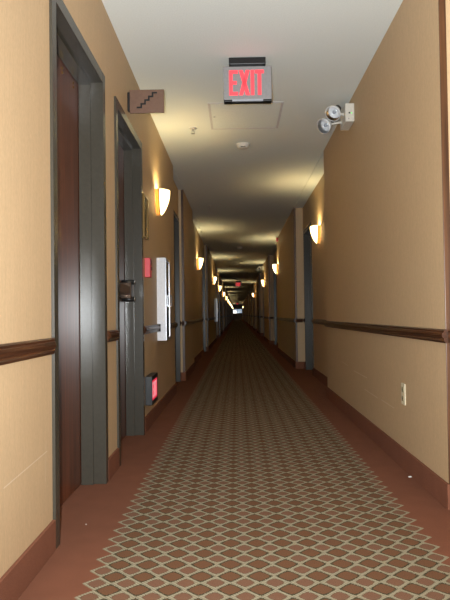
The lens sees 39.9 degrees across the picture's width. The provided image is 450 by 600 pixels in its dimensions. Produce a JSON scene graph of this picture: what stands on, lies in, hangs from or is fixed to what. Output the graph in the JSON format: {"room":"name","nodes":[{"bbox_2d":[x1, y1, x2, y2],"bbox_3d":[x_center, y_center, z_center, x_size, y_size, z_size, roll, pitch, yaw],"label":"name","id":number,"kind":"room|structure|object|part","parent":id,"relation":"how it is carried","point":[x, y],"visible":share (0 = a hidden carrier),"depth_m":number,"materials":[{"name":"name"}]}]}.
{"room":"hotel corridor","nodes":[
{"label":"hotel corridor","id":0,"kind":"room"},
{"bbox_2d":[0,0,232,577],"bbox_3d":[-0.094,0.736,48.007,0.666,2.500,104.000,-1,-1,1],"label":"wall","id":1,"kind":"structure","parent":0,"point":[26,492],"depth_m":2.17,"materials":[{"name":"beige paint"}]},
{"bbox_2d":[0,338,56,364],"bbox_3d":[-0.686,0.095,-0.853,0.027,0.059,6.272,-1,-1,1],"label":"chair rail","id":2,"kind":"object","parent":1,"relation":"attached to","point":[13,352],"visible":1,"depth_m":1.95,"materials":[{"name":"brown wood"}]},
{"bbox_2d":[49,0,108,548],"bbox_3d":[-0.721,-0.128,2.757,0.196,2.106,0.930,-1,-1,1],"label":"door","id":3,"kind":"structure","parent":1,"relation":"in","point":[77,81],"depth_m":3.07,"materials":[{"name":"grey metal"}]},
{"bbox_2d":[107,330,119,341],"bbox_3d":[-0.604,0.193,3.358,0.027,0.059,0.288,-1,-1,1],"label":"chair rail","id":4,"kind":"object","parent":1,"relation":"attached to","point":[112,335],"visible":0.95,"depth_m":3.31,"materials":[{"name":"brown wood"}]},
{"bbox_2d":[0,319,232,599],"bbox_3d":[0.231,1.927,47.973,0.073,0.110,104.000,-1,-1,1],"label":"baseboard","id":5,"kind":"structure","parent":1,"relation":"attached to","point":[17,578],"depth_m":2.10,"materials":[{"name":"brown wood"}]},
{"bbox_2d":[114,96,144,466],"bbox_3d":[-0.697,-0.099,4.002,0.196,2.106,0.979,-1,-1,1],"label":"door","id":6,"kind":"structure","parent":1,"relation":"in","point":[127,144],"depth_m":4.41,"materials":[{"name":"grey metal"}]},
{"bbox_2d":[127,89,163,113],"bbox_3d":[-0.509,-1.278,3.993,0.234,0.150,0.042,-1,-1,1],"label":"sign","id":7,"kind":"object","parent":1,"relation":"attached to","point":[138,101],"visible":1,"depth_m":3.98,"materials":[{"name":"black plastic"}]},
{"bbox_2d":[143,193,148,239],"bbox_3d":[-0.595,-0.618,4.628,0.020,0.320,0.210,-1,-1,1],"label":"framed print","id":8,"kind":"object","parent":1,"relation":"attached to","point":[145,198],"visible":0.84,"depth_m":4.65,"materials":[{"name":"brown metal"}]},
{"bbox_2d":[145,258,151,277],"bbox_3d":[-0.575,-0.242,4.664,0.048,0.145,0.090,-1,-1,1],"label":"fire alarm","id":9,"kind":"object","parent":1,"relation":"attached to","point":[148,261],"visible":1,"depth_m":4.62,"materials":[{"name":"red plastic"}]},
{"bbox_2d":[145,372,157,405],"bbox_3d":[-0.559,0.673,4.720,0.052,0.212,0.325,-1,-1,1],"label":"exit sign","id":10,"kind":"object","parent":1,"relation":"attached to","point":[151,380],"visible":0.99,"depth_m":4.56,"materials":[{"name":"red plastic"}]},
{"bbox_3d":[-0.537,0.673,4.719,0.004,0.148,0.281,-1,-1,1],"label":"lit panel","id":11,"kind":"part","parent":10,"relation":"part of","materials":[{"name":"red plastic"}]},
{"bbox_2d":[144,322,176,333],"bbox_3d":[-0.576,0.247,5.659,0.060,0.059,2.352,-1,-1,1],"label":"chair rail","id":12,"kind":"object","parent":1,"relation":"attached to","point":[151,328],"visible":0.78,"depth_m":4.96,"materials":[{"name":"brown wood"}]},
{"bbox_2d":[155,189,169,215],"bbox_3d":[-0.535,-0.838,5.382,0.116,0.215,0.227,-1,-1,1],"label":"wall sconce","id":13,"kind":"object","parent":1,"relation":"attached to","point":[162,196],"visible":1,"depth_m":5.31,"materials":[{"name":"white glass"}]},
{"bbox_2d":[157,258,171,340],"bbox_3d":[-0.530,-0.005,5.463,0.100,0.712,0.300,-1,-1,1],"label":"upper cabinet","id":14,"kind":"object","parent":1,"relation":"attached to","point":[163,264],"visible":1,"depth_m":5.32,"materials":[{"name":"white metal"}]},
{"bbox_3d":[-0.504,-0.005,5.462,0.012,0.712,0.300,-1,-1,1],"label":"cabinet door","id":15,"kind":"part","parent":14,"relation":"part of","materials":[{"name":"silver metal"}]},
{"bbox_3d":[-0.505,-0.005,5.462,0.003,0.656,0.244,-1,-1,1],"label":"pane","id":16,"kind":"part","parent":14,"relation":"part of","materials":[{"name":"white"}]},
{"bbox_2d":[173,209,180,381],"bbox_3d":[-0.689,-0.015,7.532,0.196,2.106,0.967,-1,-1,1],"label":"door","id":17,"kind":"structure","parent":1,"relation":"in","point":[176,219],"depth_m":7.96,"materials":[{"name":"grey metal"}]},
{"bbox_2d":[173,167,182,189],"bbox_3d":[-0.593,-1.460,7.474,0.061,0.012,1.250,-1,-1,1],"label":"soffit","id":18,"kind":"structure","parent":1,"relation":"attached to","point":[175,177],"depth_m":7.54,"materials":[{"name":"paint"}]},
{"bbox_2d":[181,190,184,371],"bbox_3d":[-0.547,-0.256,8.067,0.031,2.388,0.006,-1,-1,1],"label":"strip","id":19,"kind":"object","parent":1,"relation":"attached to","point":[182,224],"visible":1,"depth_m":8.07,"materials":[{"name":"beige paint"}]},
{"bbox_2d":[182,320,195,325],"bbox_3d":[-0.513,0.324,8.931,0.060,0.059,1.804,-1,-1,1],"label":"chair rail","id":20,"kind":"object","parent":1,"relation":"attached to","point":[184,323],"visible":0.97,"depth_m":8.48,"materials":[{"name":"brown wood"}]},
{"bbox_2d":[192,211,206,244],"bbox_3d":[-0.501,-1.349,12.197,0.061,0.012,4.700,-1,-1,1],"label":"soffit","id":21,"kind":"structure","parent":1,"relation":"attached to","point":[194,218],"depth_m":11.88,"materials":[{"name":"paint"}]},
{"bbox_2d":[197,258,202,269],"bbox_3d":[-0.471,-0.687,11.831,0.116,0.215,0.227,-1,-1,1],"label":"wall sconce","id":22,"kind":"object","parent":1,"relation":"attached to","point":[199,260],"visible":1,"depth_m":11.76,"materials":[{"name":"white glass"}]},
{"bbox_3d":[-0.454,-0.687,11.830,0.080,0.215,0.212,-1,-1,1],"label":"lamp shade","id":23,"kind":"part","parent":22,"relation":"part of","materials":[{"name":"white glass"}]},
{"bbox_2d":[202,257,205,351],"bbox_3d":[-0.564,0.135,13.974,0.196,2.106,0.957,-1,-1,1],"label":"door","id":24,"kind":"structure","parent":1,"relation":"in","point":[203,264],"depth_m":14.39,"materials":[{"name":"grey metal"}]},
{"bbox_2d":[206,245,207,346],"bbox_3d":[-0.422,-0.105,14.514,0.031,2.388,0.006,-1,-1,1],"label":"strip","id":25,"kind":"object","parent":1,"relation":"attached to","point":[206,245],"visible":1,"depth_m":14.51,"materials":[{"name":"brown wood"}]},
{"bbox_2d":[214,298,217,321],"bbox_3d":[-0.269,0.311,18.957,0.100,0.712,0.300,-1,-1,1],"label":"upper cabinet","id":26,"kind":"object","parent":1,"relation":"attached to","point":[215,299],"visible":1,"depth_m":18.81,"materials":[{"name":"white metal"}]},
{"bbox_2d":[217,275,217,334],"bbox_3d":[-0.272,0.076,22.261,0.031,2.388,0.006,-1,-1,1],"label":"strip","id":27,"kind":"object","parent":1,"relation":"attached to","point":[217,275],"visible":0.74,"depth_m":22.26,"materials":[{"name":"brown wood"}]},
{"bbox_2d":[219,283,219,333],"bbox_3d":[-0.309,0.370,24.038,0.196,2.106,0.957,-1,-1,1],"label":"door","id":28,"kind":"structure","parent":1,"relation":"in","point":[219,283],"depth_m":24.46,"materials":[{"name":"grey metal"}]},
{"bbox_2d":[223,290,223,329],"bbox_3d":[-0.168,0.539,31.285,0.196,2.106,0.957,-1,-1,1],"label":"door","id":29,"kind":"structure","parent":1,"relation":"in","point":[223,290],"depth_m":31.71,"materials":[{"name":"grey metal"}]},
{"bbox_2d":[18,320,449,599],"bbox_3d":[0.940,1.997,47.957,2.700,0.050,104.000,-1,-1,1],"label":"floor","id":30,"kind":"structure","parent":0,"point":[250,483],"depth_m":2.72,"materials":[{"name":"carpet"}]},
{"bbox_2d":[233,304,242,319],"bbox_3d":[1.931,1.940,100.038,2.700,2.500,0.150,-1,-1,1],"label":"wall","id":31,"kind":"structure","parent":0,"point":[236,316],"depth_m":99.95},
{"bbox_2d":[102,0,402,303],"bbox_3d":[0.906,-0.552,48.017,2.700,0.050,104.000,-1,-1,1],"label":"ceiling","id":32,"kind":"structure","parent":0,"point":[318,53],"depth_m":4.45,"materials":[{"name":"paint"}]},
{"bbox_2d":[235,281,241,286],"bbox_3d":[0.660,-0.793,30.665,0.310,0.281,0.110,-1,-1,1],"label":"exit sign","id":33,"kind":"object","parent":32,"relation":"hanging from","point":[237,283],"visible":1,"depth_m":30.62,"materials":[{"name":"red plastic"}]},
{"bbox_2d":[236,142,249,149],"bbox_3d":[0.174,-1.487,6.004,0.132,0.047,0.132,-1,-1,1],"label":"smoke detector","id":34,"kind":"object","parent":32,"relation":"attached to","point":[241,145],"visible":1,"depth_m":5.96,"materials":[{"name":"white plastic"}]},
{"bbox_2d":[208,102,283,129],"bbox_3d":[0.168,-1.528,5.165,0.592,0.006,0.680,-1,-1,1],"label":"access panel","id":35,"kind":"object","parent":32,"relation":"attached to","point":[224,116],"visible":0.97,"depth_m":5.14,"materials":[{"name":"paint"}]},
{"bbox_2d":[223,57,271,103],"bbox_3d":[0.145,-1.416,4.027,0.310,0.281,0.110,-1,-1,1],"label":"exit sign","id":36,"kind":"object","parent":32,"relation":"hanging from","point":[246,80],"visible":1,"depth_m":3.98,"materials":[{"name":"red plastic"}]},
{"bbox_2d":[268,242,276,255],"bbox_3d":[1.249,-1.294,15.563,0.138,0.012,3.600,-1,-1,1],"label":"soffit","id":37,"kind":"structure","parent":32,"relation":"attached to","point":[274,248],"depth_m":15.99,"materials":[{"name":"paint"}]},
{"bbox_2d":[294,151,323,207],"bbox_3d":[1.102,-1.471,7.957,0.138,0.012,3.320,-1,-1,1],"label":"soffit","id":38,"kind":"structure","parent":32,"relation":"attached to","point":[318,171],"depth_m":7.76,"materials":[{"name":"paint"}]},
{"bbox_2d":[242,0,449,482],"bbox_3d":[2.049,0.706,47.966,0.448,2.500,104.000,-1,-1,1],"label":"wall","id":39,"kind":"structure","parent":0,"point":[377,201],"depth_m":3.75,"materials":[{"name":"beige paint"}]},
{"bbox_2d":[251,292,251,325],"bbox_3d":[1.662,0.444,38.922,0.031,2.388,0.006,-1,-1,1],"label":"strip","id":40,"kind":"object","parent":39,"relation":"attached to","point":[251,292],"visible":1,"depth_m":38.91,"materials":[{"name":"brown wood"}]},
{"bbox_2d":[259,273,260,332],"bbox_3d":[1.383,0.107,24.529,0.031,2.388,0.006,-1,-1,1],"label":"strip","id":41,"kind":"object","parent":39,"relation":"attached to","point":[259,273],"visible":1,"depth_m":24.54,"materials":[{"name":"brown wood"}]},
{"bbox_2d":[263,299,263,335],"bbox_3d":[1.588,0.342,23.952,0.196,2.106,0.957,-1,-1,1],"label":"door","id":42,"kind":"structure","parent":39,"relation":"in","point":[263,299],"depth_m":24.37,"materials":[{"name":"grey metal"}]},
{"bbox_2d":[268,256,270,340],"bbox_3d":[1.244,-0.061,17.332,0.031,2.388,0.006,-1,-1,1],"label":"strip","id":43,"kind":"object","parent":39,"relation":"attached to","point":[268,256],"visible":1,"depth_m":17.33,"materials":[{"name":"brown wood"}]},
{"bbox_2d":[273,270,276,344],"bbox_3d":[1.449,0.174,16.756,0.196,2.106,0.957,-1,-1,1],"label":"door","id":44,"kind":"structure","parent":39,"relation":"in","point":[274,274],"depth_m":17.18,"materials":[{"name":"grey metal"}]},
{"bbox_2d":[272,264,277,273],"bbox_3d":[1.091,-0.668,13.501,0.116,0.215,0.227,-1,-1,1],"label":"wall sconce","id":45,"kind":"object","parent":39,"relation":"attached to","point":[275,266],"visible":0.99,"depth_m":13.43,"materials":[{"name":"white glass"}]},
{"bbox_2d":[277,317,302,321],"bbox_3d":[1.171,0.365,11.649,0.137,0.059,4.204,-1,-1,1],"label":"chair rail","id":46,"kind":"object","parent":39,"relation":"attached to","point":[278,318],"visible":0.91,"depth_m":10.24,"materials":[{"name":"brown wood"}]},
{"bbox_2d":[294,208,297,361],"bbox_3d":[1.094,-0.242,9.586,0.031,2.388,0.006,-1,-1,1],"label":"strip","id":47,"kind":"object","parent":39,"relation":"attached to","point":[295,269],"visible":1,"depth_m":9.58,"materials":[{"name":"brown wood"}]},
{"bbox_2d":[303,222,313,369],"bbox_3d":[1.298,-0.008,8.979,0.196,2.106,0.957,-1,-1,1],"label":"door","id":48,"kind":"structure","parent":39,"relation":"in","point":[307,237],"depth_m":9.39,"materials":[{"name":"grey metal"}]},
{"bbox_2d":[310,225,320,243],"bbox_3d":[1.117,-0.806,7.701,0.116,0.215,0.227,-1,-1,1],"label":"wall sconce","id":49,"kind":"object","parent":39,"relation":"attached to","point":[315,230],"visible":1,"depth_m":7.63,"materials":[{"name":"white glass"}]},
{"bbox_3d":[1.099,-0.806,7.701,0.080,0.215,0.212,-1,-1,1],"label":"lamp shade","id":50,"kind":"part","parent":49,"relation":"part of","materials":[{"name":"white glass"}]},
{"bbox_2d":[311,319,325,324],"bbox_3d":[1.171,0.264,7.375,0.027,0.059,2.240,-1,-1,1],"label":"chair rail","id":51,"kind":"object","parent":39,"relation":"attached to","point":[315,321],"visible":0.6,"depth_m":7.81,"materials":[{"name":"brown wood"}]},
{"bbox_2d":[317,103,353,133],"bbox_3d":[0.847,-1.398,4.779,0.252,0.190,0.255,-1,-1,1],"label":"emergency light","id":52,"kind":"object","parent":39,"relation":"attached to","point":[333,113],"visible":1,"depth_m":4.73,"materials":[{"name":"white plastic"}]},
{"bbox_2d":[244,320,449,509],"bbox_3d":[1.904,1.903,47.941,0.150,0.110,104.000,-1,-1,1],"label":"baseboard","id":53,"kind":"structure","parent":39,"relation":"attached to","point":[428,479],"depth_m":3.64,"materials":[{"name":"brown wood"}]},
{"bbox_2d":[324,321,449,342],"bbox_3d":[1.032,0.197,4.468,0.137,0.059,3.634,-1,-1,1],"label":"chair rail","id":54,"kind":"object","parent":39,"relation":"attached to","point":[428,334],"visible":0.93,"depth_m":3.37,"materials":[{"name":"brown wood"}]},
{"bbox_2d":[401,383,405,405],"bbox_3d":[0.969,0.511,3.372,0.009,0.115,0.072,-1,-1,1],"label":"power outlet","id":55,"kind":"object","parent":39,"relation":"attached to","point":[403,388],"visible":1,"depth_m":3.36,"materials":[{"name":"beige plastic"}]},
{"bbox_2d":[438,0,449,483],"bbox_3d":[0.960,-0.404,2.689,0.031,2.388,0.006,-1,-1,1],"label":"strip","id":56,"kind":"object","parent":39,"relation":"attached to","point":[441,3],"visible":1,"depth_m":2.69,"materials":[{"name":"brown wood"}]}
]}

